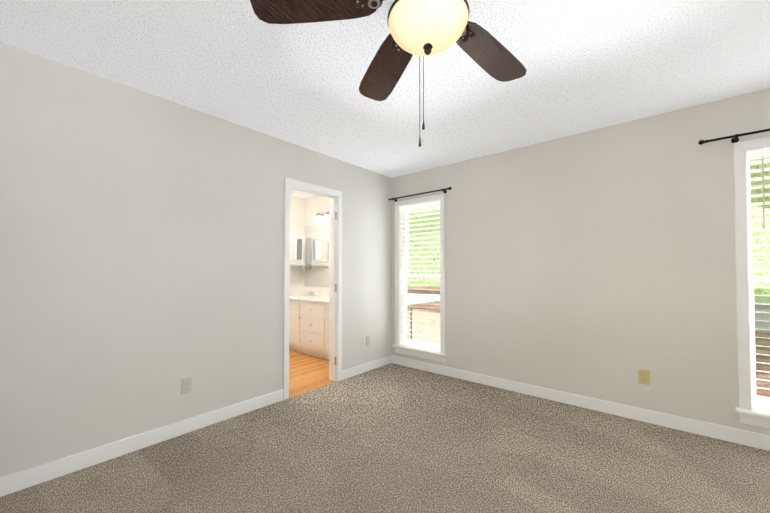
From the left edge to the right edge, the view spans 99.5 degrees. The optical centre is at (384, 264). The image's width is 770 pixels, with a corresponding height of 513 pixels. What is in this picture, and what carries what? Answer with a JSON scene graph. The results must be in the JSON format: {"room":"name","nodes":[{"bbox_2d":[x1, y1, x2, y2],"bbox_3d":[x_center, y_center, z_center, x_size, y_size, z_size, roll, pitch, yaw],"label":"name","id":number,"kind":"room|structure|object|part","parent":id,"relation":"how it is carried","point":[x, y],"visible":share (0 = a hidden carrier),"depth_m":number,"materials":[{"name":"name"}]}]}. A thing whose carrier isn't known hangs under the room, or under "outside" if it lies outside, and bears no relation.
{"room":"empty bedroom","nodes":[
{"label":"empty bedroom","id":0,"kind":"room"},
{"bbox_2d":[0,42,391,476],"bbox_3d":[-1.280,0.037,2.791,0.120,2.650,4.460,-1,-2,40],"label":"wall","id":1,"kind":"structure","parent":0,"point":[141,254],"depth_m":2.23,"materials":[{"name":"paint"}]},
{"bbox_2d":[0,389,282,496],"bbox_3d":[-1.771,1.197,2.080,0.014,0.102,2.536,-1,-2,40],"label":"baseboard","id":2,"kind":"structure","parent":1,"relation":"attached to","point":[25,479],"depth_m":2.13,"materials":[{"name":"white wood"}]},
{"bbox_2d":[181,377,191,394],"bbox_3d":[-1.482,0.905,2.433,0.008,0.115,0.070,-1,-2,40],"label":"electrical outlet","id":3,"kind":"object","parent":1,"relation":"attached to","point":[186,385],"visible":1,"depth_m":2.43,"materials":[{"name":"grey plastic"}]},
{"bbox_2d":[283,177,341,399],"bbox_3d":[-0.769,0.229,3.393,0.154,2.099,0.729,-1,-2,40],"label":"door frame","id":4,"kind":"structure","parent":1,"relation":"attached to","point":[335,301],"depth_m":3.58,"materials":[{"name":"white wood"}]},
{"bbox_2d":[342,355,391,379],"bbox_3d":[-0.204,1.234,3.939,0.014,0.102,0.861,-1,-2,40],"label":"baseboard","id":5,"kind":"structure","parent":1,"relation":"attached to","point":[359,369],"depth_m":3.90,"materials":[{"name":"white wood"}]},
{"bbox_2d":[366,336,370,345],"bbox_3d":[-0.199,0.920,3.955,0.008,0.115,0.070,-1,-2,40],"label":"electrical outlet","id":6,"kind":"object","parent":1,"relation":"attached to","point":[368,340],"visible":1,"depth_m":3.95,"materials":[{"name":"grey plastic"}]},
{"bbox_2d":[290,195,304,295],"bbox_3d":[-2.037,0.078,4.840,0.120,2.650,2.300,-1,-2,40],"label":"wall","id":7,"kind":"structure","parent":0,"point":[297,215],"depth_m":5.43,"materials":[{"name":"white paint"}]},
{"bbox_2d":[290,235,306,268],"bbox_3d":[-1.503,-0.203,5.289,0.124,0.550,0.475,-1,-2,40],"label":"upper cabinet","id":8,"kind":"object","parent":7,"relation":"attached to","point":[297,248],"visible":0.67,"depth_m":5.33,"materials":[{"name":"white wood"}]},
{"bbox_2d":[289,350,335,397],"bbox_3d":[-1.284,1.341,4.141,1.900,0.096,2.000,-1,-2,40],"label":"floor","id":9,"kind":"structure","parent":0,"point":[307,372],"depth_m":3.86,"materials":[{"name":"brown wood"}]},
{"bbox_2d":[289,297,328,359],"bbox_3d":[-0.997,0.914,4.845,1.437,0.779,0.554,-1,-2,40],"label":"bathroom vanity","id":10,"kind":"object","parent":9,"relation":"on","point":[308,322],"depth_m":4.58,"materials":[{"name":"white wood"}]},
{"bbox_2d":[293,293,328,300],"bbox_3d":[-0.988,0.511,4.854,1.449,0.035,0.542,-1,-2,40],"label":"countertop","id":11,"kind":"structure","parent":10,"relation":"on","point":[305,297],"depth_m":4.77,"materials":[{"name":"white stone"}]},
{"bbox_2d":[306,291,315,295],"bbox_3d":[-1.210,0.468,5.232,0.170,0.074,0.132,-1,-2,40],"label":"faucet","id":12,"kind":"object","parent":11,"relation":"on","point":[309,292],"depth_m":5.23,"materials":[{"name":"silver metal"}]},
{"bbox_2d":[304,195,329,290],"bbox_3d":[-0.651,0.054,3.633,0.004,2.450,2.000,-1,-2,40],"label":"wall","id":13,"kind":"structure","parent":0,"point":[314,205],"depth_m":3.50,"materials":[{"name":"white paint"}]},
{"bbox_2d":[305,289,328,296],"bbox_3d":[-0.819,0.454,5.055,1.449,0.093,0.018,-1,-2,40],"label":"backsplash","id":14,"kind":"structure","parent":13,"relation":"attached to","point":[312,293],"depth_m":5.22,"materials":[{"name":"white tile"}]},
{"bbox_2d":[305,224,329,286],"bbox_3d":[-0.828,-0.147,5.085,1.380,0.990,0.006,-1,-2,40],"label":"bathroom mirror","id":15,"kind":"object","parent":13,"relation":"attached to","point":[317,255],"visible":0.29,"depth_m":5.32,"materials":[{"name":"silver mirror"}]},
{"bbox_2d":[314,211,329,222],"bbox_3d":[-0.829,-0.762,5.011,0.830,0.173,0.140,-1,-2,40],"label":"sconce","id":16,"kind":"object","parent":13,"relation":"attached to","point":[325,216],"visible":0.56,"depth_m":5.15,"materials":[{"name":"white glass"}]},
{"bbox_2d":[0,363,769,512],"bbox_3d":[0.467,1.281,1.254,4.500,0.100,4.160,-1,-2,40],"label":"floor carpet","id":17,"kind":"object","parent":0,"point":[392,438],"visible":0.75,"depth_m":2.04,"materials":[{"name":"beige carpet"}]},
{"bbox_2d":[0,0,769,197],"bbox_3d":[-0.691,-1.267,1.405,6.640,0.100,5.860,-1,-2,40],"label":"ceiling","id":18,"kind":"structure","parent":0,"point":[589,65],"depth_m":1.98,"materials":[{"name":"white paint"}]},
{"bbox_2d":[250,0,526,146],"bbox_3d":[0.204,-0.871,1.275,1.288,0.694,1.292,-1,-2,40],"label":"fan","id":19,"kind":"object","parent":18,"relation":"hanging from","point":[419,28],"visible":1,"depth_m":1.30,"materials":[{"name":"brown wood"}]},
{"bbox_3d":[0.167,-0.908,1.275,0.309,0.100,0.309,-1,-2,40],"label":"lamp shade","id":20,"kind":"part","parent":19,"relation":"part of","materials":[{"name":"beige glass"}]},
{"bbox_2d":[392,88,769,435],"bbox_3d":[1.139,0.052,3.551,6.640,2.650,0.180,-1,-2,40],"label":"wall","id":21,"kind":"structure","parent":0,"point":[600,263],"depth_m":2.79,"materials":[{"name":"paint"}]},
{"bbox_2d":[392,194,446,361],"bbox_3d":[0.467,0.156,4.094,0.774,1.965,0.252,-1,-2,40],"label":"window","id":22,"kind":"structure","parent":21,"relation":"in","point":[421,277],"depth_m":4.19,"materials":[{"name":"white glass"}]},
{"bbox_2d":[400,201,439,350],"bbox_3d":[0.442,0.130,4.065,0.604,1.779,0.089,-1,-2,40],"label":"window blinds","id":23,"kind":"object","parent":22,"relation":"attached to","point":[433,204],"visible":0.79,"depth_m":4.05,"materials":[{"name":"white plastic"}]},
{"bbox_2d":[388,187,451,201],"bbox_3d":[0.417,-0.854,4.006,0.916,0.048,0.081,-1,-2,40],"label":"rod","id":24,"kind":"object","parent":21,"relation":"attached to","point":[444,191],"visible":1,"depth_m":3.92,"materials":[{"name":"black metal"}]},
{"bbox_2d":[392,355,769,450],"bbox_3d":[1.802,1.212,2.839,4.500,0.102,0.018,-1,-2,40],"label":"baseboard","id":25,"kind":"structure","parent":21,"relation":"attached to","point":[743,437],"depth_m":2.75,"materials":[{"name":"white wood"}]},
{"bbox_2d":[638,369,649,384],"bbox_3d":[2.080,0.903,2.617,0.070,0.115,0.008,-1,-2,40],"label":"electrical outlet","id":26,"kind":"object","parent":21,"relation":"attached to","point":[644,376],"visible":1,"depth_m":2.61,"materials":[{"name":"yellow plastic"}]},
{"bbox_2d":[698,128,769,144],"bbox_3d":[2.817,-0.895,1.984,1.320,0.048,0.081,-1,-2,40],"label":"rod","id":27,"kind":"object","parent":21,"relation":"attached to","point":[735,139],"visible":1,"depth_m":2.29,"materials":[{"name":"black metal"}]},
{"bbox_2d":[733,137,769,428],"bbox_3d":[2.892,0.114,2.052,0.994,1.965,0.252,-1,-2,40],"label":"window","id":28,"kind":"structure","parent":21,"relation":"in","point":[760,281],"depth_m":2.27,"materials":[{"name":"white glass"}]},
{"bbox_2d":[746,148,769,409],"bbox_3d":[2.867,0.089,2.023,0.824,1.779,0.089,-1,-2,40],"label":"window blinds","id":29,"kind":"object","parent":28,"relation":"attached to","point":[758,154],"visible":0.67,"depth_m":2.25,"materials":[{"name":"white plastic"}]},
{"label":"outside","id":30,"kind":"structure","parent":0,"visible":0},
{"bbox_2d":[408,285,769,398],"bbox_3d":[19.475,2.410,27.288,90.000,0.200,59.820,-1,-2,40],"label":"ground","id":31,"kind":"structure","parent":30,"point":[763,375],"depth_m":7.61,"materials":[{"name":"brown wood"}]},
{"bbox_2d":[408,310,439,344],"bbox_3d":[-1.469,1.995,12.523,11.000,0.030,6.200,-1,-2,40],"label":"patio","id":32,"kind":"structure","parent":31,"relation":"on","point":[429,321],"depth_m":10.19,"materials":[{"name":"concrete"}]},
{"bbox_2d":[408,306,439,339],"bbox_3d":[0.478,1.293,5.535,2.200,1.150,0.024,-1,-2,40],"label":"rail","id":33,"kind":"object","parent":31,"relation":"on","point":[411,317],"depth_m":5.55,"materials":[{"name":"brown"}]},
{"bbox_2d":[408,294,439,305],"bbox_3d":[-0.522,2.173,21.793,9.300,0.050,8.800,-1,-2,40],"label":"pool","id":34,"kind":"object","parent":31,"relation":"on","point":[424,299],"depth_m":19.70,"materials":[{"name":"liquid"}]},
{"bbox_2d":[409,206,439,228],"bbox_3d":[3.194,-4.145,16.997,7.509,12.594,7.177,-1,-2,40],"label":"tree","id":35,"kind":"object","parent":31,"relation":"on","point":[429,225],"depth_m":17.74,"materials":[{"name":"green plant"}]},
{"bbox_2d":[409,213,439,236],"bbox_3d":[4.478,-3.971,24.072,10.025,12.532,8.986,-1,-2,40],"label":"tree","id":36,"kind":"object","parent":31,"relation":"on","point":[422,231],"depth_m":24.37,"materials":[{"name":"green plant"}]},
{"bbox_2d":[750,158,769,184],"bbox_3d":[7.940,-2.977,5.188,5.547,9.775,7.630,-1,-2,40],"label":"tree","id":37,"kind":"object","parent":31,"relation":"on","point":[757,174],"depth_m":6.56,"materials":[{"name":"green plant"}]},
{"bbox_2d":[750,168,769,204],"bbox_3d":[13.193,-3.555,8.129,8.090,11.053,8.100,-1,-2,40],"label":"tree","id":38,"kind":"object","parent":31,"relation":"on","point":[759,191],"depth_m":10.12,"materials":[{"name":"green plant"}]},
{"bbox_2d":[754,297,769,332],"bbox_3d":[11.244,1.467,9.929,1.040,0.980,1.400,0,-1,-3],"label":"shed","id":39,"kind":"object","parent":31,"relation":"on","point":[764,324],"depth_m":9.39,"materials":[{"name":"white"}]},
{"bbox_2d":[754,282,769,296],"bbox_3d":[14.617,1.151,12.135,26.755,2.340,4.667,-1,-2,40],"label":"tree","id":40,"kind":"object","parent":31,"relation":"on","point":[758,292],"depth_m":11.64,"materials":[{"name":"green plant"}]},
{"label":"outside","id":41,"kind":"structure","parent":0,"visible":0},
{"bbox_2d":[408,206,769,294],"bbox_3d":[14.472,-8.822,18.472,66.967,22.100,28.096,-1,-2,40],"label":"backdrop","id":42,"kind":"structure","parent":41,"point":[757,258],"depth_m":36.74,"materials":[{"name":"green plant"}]}
]}

